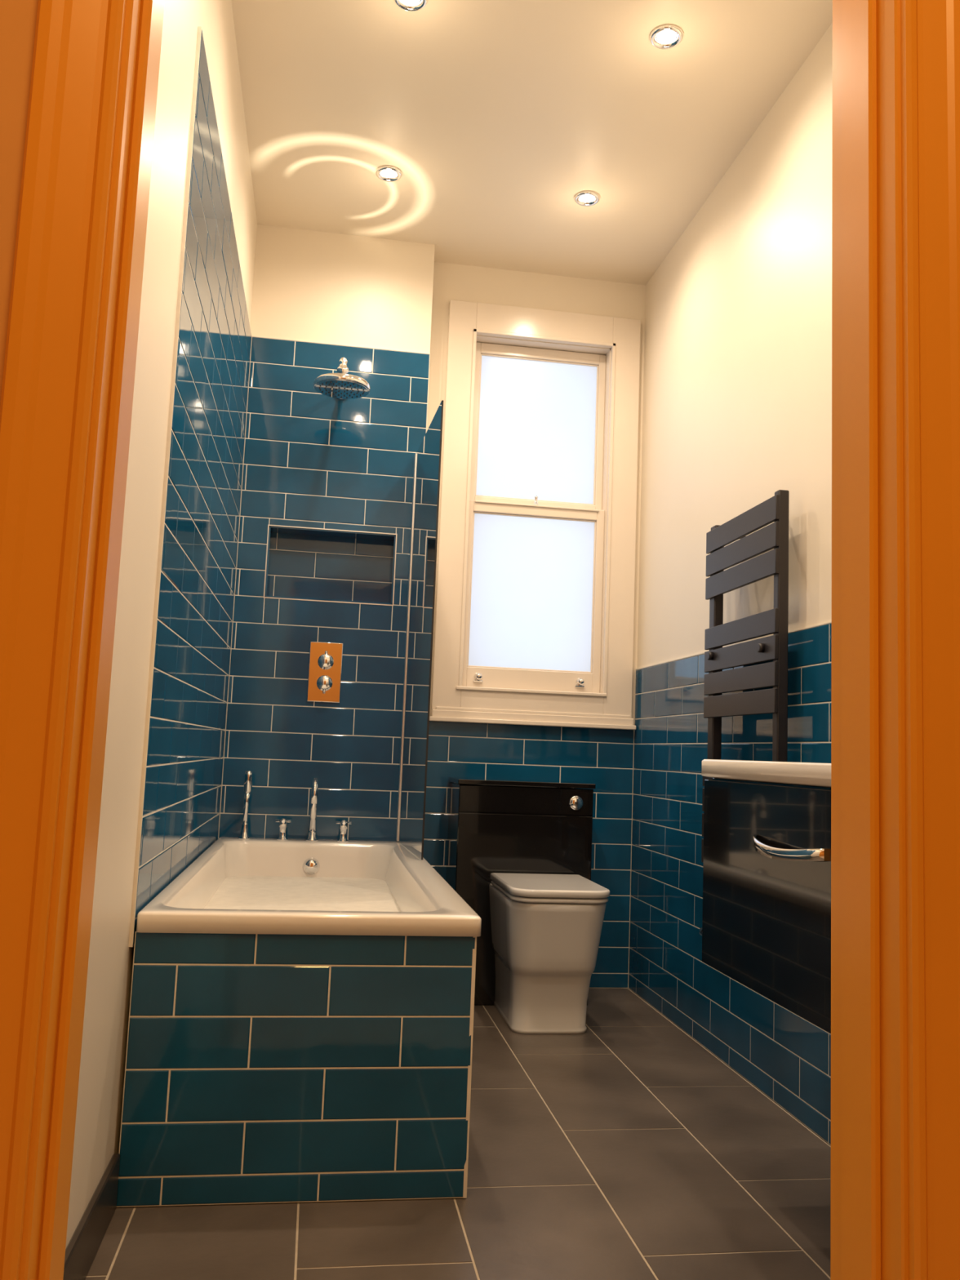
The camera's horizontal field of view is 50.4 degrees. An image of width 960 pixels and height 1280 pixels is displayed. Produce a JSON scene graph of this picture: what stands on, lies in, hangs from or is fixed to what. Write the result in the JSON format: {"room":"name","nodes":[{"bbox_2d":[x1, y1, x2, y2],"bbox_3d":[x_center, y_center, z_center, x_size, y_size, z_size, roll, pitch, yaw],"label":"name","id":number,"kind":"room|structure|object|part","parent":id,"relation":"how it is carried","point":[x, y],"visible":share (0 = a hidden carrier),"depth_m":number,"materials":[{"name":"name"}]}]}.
{"room":"bathroom","nodes":[
{"label":"bathroom","id":0,"kind":"room"},
{"bbox_2d":[0,0,38,404],"bbox_3d":[0.072,-0.347,1.018,2.600,2.750,0.009,3,-6,-9],"label":"wall","id":1,"kind":"structure","parent":0,"point":[18,18],"depth_m":0.95,"materials":[{"name":"paint"}]},
{"bbox_2d":[65,0,257,1248],"bbox_3d":[-0.807,-0.309,2.641,0.140,2.961,3.200,3,-6,-9],"label":"wall","id":2,"kind":"structure","parent":0,"point":[160,806],"depth_m":2.24,"materials":[{"name":"beige paint"}]},
{"bbox_2d":[62,1153,119,1279],"bbox_3d":[-0.631,1.005,1.462,0.014,0.105,1.098,3,-6,-9],"label":"baseboard","id":3,"kind":"structure","parent":2,"relation":"attached to","point":[82,1247],"depth_m":1.78,"materials":[{"name":"tile"}]},
{"bbox_2d":[217,224,435,841],"bbox_3d":[-0.618,-0.140,4.098,0.708,2.961,0.361,3,-6,-9],"label":"wall","id":4,"kind":"structure","parent":0,"point":[324,540],"depth_m":3.97,"materials":[{"name":"blue tile"}]},
{"bbox_2d":[306,641,342,702],"bbox_3d":[-0.586,0.120,3.859,0.125,0.229,0.066,3,-6,-9],"label":"shower valve","id":5,"kind":"object","parent":4,"relation":"attached to","point":[325,663],"visible":1,"depth_m":3.88,"materials":[{"name":"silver metal"}]},
{"bbox_2d":[313,357,370,399],"bbox_3d":[-0.515,-0.960,3.807,0.206,0.132,0.411,3,-6,-9],"label":"shower head","id":6,"kind":"object","parent":4,"relation":"attached to","point":[341,385],"visible":1,"depth_m":3.67},
{"bbox_2d":[395,400,443,859],"bbox_3d":[-0.220,-0.018,3.629,0.017,1.503,0.659,3,-6,-10],"label":"screen","id":7,"kind":"object","parent":4,"relation":"attached to","point":[427,461],"visible":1,"depth_m":3.57,"materials":[{"name":"clear glass"}]},
{"bbox_2d":[84,987,831,1279],"bbox_3d":[0.006,1.261,2.607,1.910,0.100,3.200,3,-6,-9],"label":"floor","id":8,"kind":"structure","parent":0,"point":[623,1148],"depth_m":2.11,"materials":[{"name":"tile"}]},
{"bbox_2d":[116,836,481,1207],"bbox_3d":[-0.491,0.939,2.930,0.706,0.570,1.750,3,-6,-9],"label":"bathtub","id":9,"kind":"object","parent":8,"relation":"on","point":[300,1024],"visible":0.94,"depth_m":2.09,"materials":[{"name":"teal tile"}]},
{"bbox_2d":[238,770,351,841],"bbox_3d":[-0.669,0.608,3.719,0.405,0.248,0.130,3,-6,-9],"label":"tap","id":10,"kind":"object","parent":9,"relation":"on","point":[247,788],"visible":1,"depth_m":3.73,"materials":[{"name":"silver metal"}]},
{"bbox_2d":[445,777,595,1005],"bbox_3d":[0.142,0.950,3.915,0.526,0.815,0.301,3,-6,-9],"label":"toilet cistern","id":11,"kind":"object","parent":8,"relation":"on","point":[495,825],"visible":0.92,"depth_m":3.80,"materials":[{"name":"black wood"}]},
{"bbox_2d":[488,872,609,1034],"bbox_3d":[0.227,1.078,3.526,0.338,0.481,0.494,3,-6,-9],"label":"toilet","id":12,"kind":"object","parent":8,"relation":"on","point":[546,929],"visible":1,"depth_m":3.36,"materials":[{"name":"white ceramic"}]},
{"bbox_3d":[0.236,0.861,3.550,0.338,0.044,0.493,3,-6,-9],"label":"seat and lid","id":13,"kind":"part","parent":12,"relation":"part of","materials":[{"name":"white ceramic"}]},
{"bbox_2d":[231,0,832,285],"bbox_3d":[0.127,-1.779,2.943,1.910,0.100,3.200,3,-6,-9],"label":"ceiling","id":14,"kind":"structure","parent":0,"point":[493,116],"depth_m":3.28,"materials":[{"name":"paint"}]},
{"bbox_2d":[375,165,402,182],"bbox_3d":[-0.326,-1.664,3.643,0.096,0.009,0.096,3,-6,-9],"label":"recessed light","id":15,"kind":"object","parent":14,"relation":"in","point":[385,173],"visible":1,"depth_m":3.64,"materials":[{"name":"silver metal"}]},
{"bbox_2d":[393,0,427,11],"bbox_3d":[-0.190,-1.753,2.788,0.096,0.009,0.096,3,-6,-9],"label":"recessed light","id":16,"kind":"object","parent":14,"relation":"in","point":[406,5],"visible":1,"depth_m":2.81,"materials":[{"name":"silver metal"}]},
{"bbox_2d":[573,191,599,206],"bbox_3d":[0.394,-1.623,3.753,0.096,0.009,0.096,3,-6,-9],"label":"recessed light","id":17,"kind":"object","parent":14,"relation":"in","point":[586,198],"visible":1,"depth_m":3.75,"materials":[{"name":"silver metal"}]},
{"bbox_2d":[649,25,683,48],"bbox_3d":[0.530,-1.712,2.898,0.096,0.009,0.096,3,-6,-9],"label":"recessed light","id":18,"kind":"object","parent":14,"relation":"in","point":[664,37],"visible":1,"depth_m":2.90,"materials":[{"name":"silver metal"}]},
{"bbox_2d":[422,262,645,987],"bbox_3d":[0.238,-0.083,4.303,1.050,2.961,0.215,3,-6,-9],"label":"wall","id":19,"kind":"structure","parent":0,"point":[604,758],"depth_m":4.16,"materials":[{"name":"beige paint"}]},
{"bbox_2d":[429,299,640,729],"bbox_3d":[0.235,-0.516,4.320,0.850,1.757,0.249,3,-6,-9],"label":"window","id":20,"kind":"structure","parent":19,"relation":"in","point":[523,578],"depth_m":4.26,"materials":[{"name":"white wood"}]},
{"bbox_2d":[628,22,832,1145],"bbox_3d":[0.956,-0.221,2.807,0.140,2.961,2.993,3,-6,-9],"label":"wall","id":21,"kind":"structure","parent":0,"point":[737,408],"depth_m":3.32,"materials":[{"name":"beige paint"}]},
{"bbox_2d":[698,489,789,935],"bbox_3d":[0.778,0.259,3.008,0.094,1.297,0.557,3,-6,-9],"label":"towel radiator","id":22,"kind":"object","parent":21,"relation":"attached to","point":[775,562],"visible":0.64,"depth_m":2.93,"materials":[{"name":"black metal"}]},
{"bbox_2d":[701,759,831,1033],"bbox_3d":[0.758,0.376,1.877,0.458,0.595,0.860,3,-6,-9],"label":"vanity unit","id":23,"kind":"object","parent":21,"relation":"attached to","point":[766,923],"visible":0.51,"depth_m":1.91,"materials":[{"name":"black wood"}]},
{"bbox_2d":[701,759,831,786],"bbox_3d":[0.774,0.255,1.892,0.434,0.040,0.860,3,-6,-9],"label":"basin","id":24,"kind":"object","parent":23,"relation":"in","point":[726,773],"depth_m":1.96,"materials":[{"name":"white ceramic"}]},
{"bbox_3d":[0.326,-0.430,1.139,1.910,2.961,0.129,3,-6,-9],"label":"wall","id":25,"kind":"structure","parent":0,"visible":0},
{"bbox_2d":[0,0,959,1279],"bbox_3d":[0.026,-0.040,1.034,0.950,2.140,0.162,3,-6,-9],"label":"door frame","id":26,"kind":"structure","parent":25,"relation":"attached to","point":[69,369],"depth_m":0.99,"materials":[{"name":"orange paint"}]}
]}

